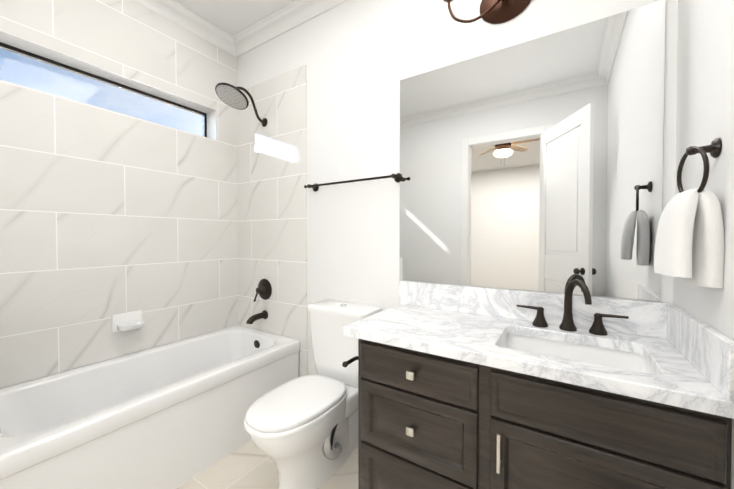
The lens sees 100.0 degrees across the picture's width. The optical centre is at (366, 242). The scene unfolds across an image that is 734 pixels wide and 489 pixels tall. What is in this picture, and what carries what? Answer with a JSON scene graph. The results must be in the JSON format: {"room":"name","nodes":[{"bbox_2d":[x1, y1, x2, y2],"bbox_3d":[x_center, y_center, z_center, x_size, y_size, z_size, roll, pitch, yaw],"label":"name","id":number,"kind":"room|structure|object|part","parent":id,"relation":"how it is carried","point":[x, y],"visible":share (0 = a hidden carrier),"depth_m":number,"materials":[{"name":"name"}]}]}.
{"room":"bathroom","nodes":[
{"label":"bathroom","id":0,"kind":"room"},
{"bbox_2d":[0,32,235,388],"bbox_3d":[-1.829,-0.217,1.759,0.156,2.950,2.330,1,1,33],"label":"wall","id":1,"kind":"structure","parent":0,"point":[45,52],"depth_m":1.97,"materials":[{"name":"white paint"}]},
{"bbox_2d":[0,42,206,136],"bbox_3d":[-1.700,-0.954,2.063,0.030,0.243,1.263,1,1,33],"label":"window","id":2,"kind":"structure","parent":1,"relation":"in","point":[79,72],"depth_m":1.99,"materials":[{"name":"black metal"}]},
{"bbox_2d":[0,0,237,387],"bbox_3d":[-1.544,-0.473,2.047,0.008,2.408,1.530,1,1,33],"label":"wall tile","id":3,"kind":"structure","parent":1,"relation":"attached to","point":[105,215],"depth_m":1.93,"materials":[{"name":"white tile"}]},
{"bbox_2d":[112,310,143,332],"bbox_3d":[-1.529,0.512,1.990,0.095,0.116,0.164,1,1,33],"label":"soap dish","id":4,"kind":"object","parent":3,"relation":"attached to","point":[126,321],"visible":1,"depth_m":1.99,"materials":[{"name":"white ceramic"}]},
{"bbox_2d":[134,0,233,52],"bbox_3d":[-1.718,-1.641,1.669,0.100,0.100,2.100,1,1,33],"label":"crown molding","id":5,"kind":"structure","parent":1,"relation":"attached to","point":[172,10],"depth_m":2.30,"materials":[{"name":"white"}]},
{"bbox_2d":[175,0,292,34],"bbox_3d":[-1.596,-1.697,-0.832,6.512,0.100,6.712,1,1,33],"label":"ceiling","id":6,"kind":"structure","parent":0,"point":[232,17],"depth_m":2.25,"materials":[{"name":"white paint"}]},
{"bbox_2d":[176,440,357,488],"bbox_3d":[-0.585,1.321,1.011,3.087,0.100,2.606,1,1,33],"label":"floor","id":7,"kind":"structure","parent":0,"point":[249,465],"depth_m":1.67,"materials":[{"name":"tile"}]},
{"bbox_2d":[0,325,299,488],"bbox_3d":[-1.223,0.996,1.867,0.749,0.520,1.509,1,1,33],"label":"bathtub","id":8,"kind":"object","parent":7,"relation":"on","point":[170,415],"visible":0.98,"depth_m":1.64,"materials":[{"name":"white ceramic"}]},
{"bbox_2d":[244,299,381,488],"bbox_3d":[-0.298,0.825,1.705,0.462,0.869,0.798,1,1,33],"label":"toilet","id":9,"kind":"object","parent":7,"relation":"on","point":[302,431],"visible":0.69,"depth_m":1.61,"materials":[{"name":"white ceramic"}]},
{"bbox_3d":[-0.360,0.827,1.608,0.380,0.053,0.568,1,1,33],"label":"seat","id":10,"kind":"part","parent":9,"relation":"part of","materials":[{"name":"white plastic"}]},
{"bbox_3d":[-0.147,0.644,1.938,0.440,0.418,0.204,1,1,33],"label":"tank","id":11,"kind":"part","parent":9,"relation":"part of","materials":[{"name":"white ceramic"}]},
{"bbox_3d":[-0.148,0.414,1.933,0.462,0.041,0.226,1,1,33],"label":"lid","id":12,"kind":"part","parent":9,"relation":"part of","materials":[{"name":"white ceramic"}]},
{"bbox_2d":[342,279,733,488],"bbox_3d":[0.537,0.709,1.303,1.209,1.115,0.571,1,1,33],"label":"bathroom vanity","id":13,"kind":"object","parent":7,"relation":"on","point":[465,387],"visible":1,"depth_m":1.10,"materials":[{"name":"brown wood"}]},
{"bbox_2d":[344,304,733,418],"bbox_3d":[0.547,0.396,1.296,1.190,0.040,0.563,1,1,33],"label":"countertop","id":14,"kind":"structure","parent":13,"relation":"on","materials":[{"name":"stone"}]},
{"bbox_2d":[517,279,628,335],"bbox_3d":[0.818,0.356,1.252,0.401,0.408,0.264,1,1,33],"label":"faucet","id":15,"kind":"object","parent":14,"relation":"on","point":[539,327],"depth_m":1.32,"materials":[{"name":"black metal"}]},
{"bbox_2d":[500,334,654,373],"bbox_3d":[0.750,0.491,1.148,0.490,0.142,0.350,1,1,33],"label":"sink","id":16,"kind":"object","parent":14,"relation":"in","point":[583,351],"depth_m":1.26,"materials":[{"name":"white ceramic"}]},
{"bbox_2d":[237,0,677,376],"bbox_3d":[0.076,-0.221,2.016,3.087,2.950,0.156,1,1,33],"label":"wall","id":17,"kind":"structure","parent":0,"point":[360,59],"depth_m":1.95,"materials":[{"name":"white paint"}]},
{"bbox_2d":[236,65,307,375],"bbox_3d":[-0.786,-0.024,2.474,0.818,2.540,0.008,1,1,33],"label":"wall tile","id":18,"kind":"structure","parent":17,"relation":"attached to","point":[271,203],"depth_m":2.42,"materials":[{"name":"white tile"}]},
{"bbox_2d":[215,82,267,126],"bbox_3d":[-0.928,-1.044,2.306,0.236,0.232,0.396,1,1,33],"label":"shower head","id":19,"kind":"object","parent":18,"relation":"attached to","point":[230,95],"visible":1,"depth_m":2.24},
{"bbox_2d":[246,279,271,323],"bbox_3d":[-0.875,0.462,2.430,0.172,0.338,0.173,1,1,33],"label":"tub faucet","id":20,"kind":"object","parent":18,"relation":"attached to","point":[264,289],"visible":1,"depth_m":2.46,"materials":[{"name":"black metal"}]},
{"bbox_2d":[230,0,347,56],"bbox_3d":[0.007,-1.644,1.883,2.775,0.100,0.100,1,1,33],"label":"crown molding","id":21,"kind":"structure","parent":17,"relation":"attached to","point":[284,19],"depth_m":2.31,"materials":[{"name":"white"}]},
{"bbox_2d":[304,173,402,191],"bbox_3d":[-0.109,-0.391,1.988,0.760,0.058,0.082,1,1,33],"label":"towel bar","id":22,"kind":"object","parent":17,"relation":"attached to","point":[397,177],"visible":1,"depth_m":1.92,"materials":[{"name":"black metal"}]},
{"bbox_2d":[443,0,530,23],"bbox_3d":[0.615,-1.188,1.407,0.558,0.218,0.258,1,1,33],"label":"sconce","id":23,"kind":"object","parent":17,"relation":"attached to","point":[496,11],"visible":1,"depth_m":1.51,"materials":[{"name":"brown metal"}]},
{"bbox_2d":[399,0,665,300],"bbox_3d":[0.682,-0.365,1.528,1.155,1.185,0.006,1,1,33],"label":"mirror","id":24,"kind":"object","parent":17,"relation":"attached to","point":[535,164],"visible":1,"depth_m":1.43,"materials":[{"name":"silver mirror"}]},
{"bbox_2d":[398,280,672,338],"bbox_3d":[0.693,0.302,1.523,1.190,0.141,0.020,1,1,33],"label":"backsplash","id":25,"kind":"structure","parent":17,"relation":"attached to","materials":[{"name":"stone"}]},
{"bbox_2d":[673,0,733,488],"bbox_3d":[0.640,-0.189,0.179,0.156,2.950,2.330,1,1,33],"label":"wall","id":26,"kind":"structure","parent":0,"point":[705,83],"depth_m":0.92,"materials":[{"name":"white paint"}]},
{"bbox_2d":[654,138,723,287],"bbox_3d":[0.937,-0.087,0.900,0.125,0.416,0.149,1,1,33],"label":"towel ring","id":27,"kind":"object","parent":26,"relation":"attached to","point":[689,245],"visible":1,"depth_m":0.86,"materials":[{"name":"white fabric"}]},
{"bbox_2d":[654,188,723,287],"bbox_3d":[0.937,-0.018,0.901,0.125,0.278,0.147,1,1,33],"label":"towel","id":28,"kind":"object","parent":27,"relation":"hanging from","point":[689,244],"depth_m":0.86,"materials":[{"name":"white fabric"}]}
]}

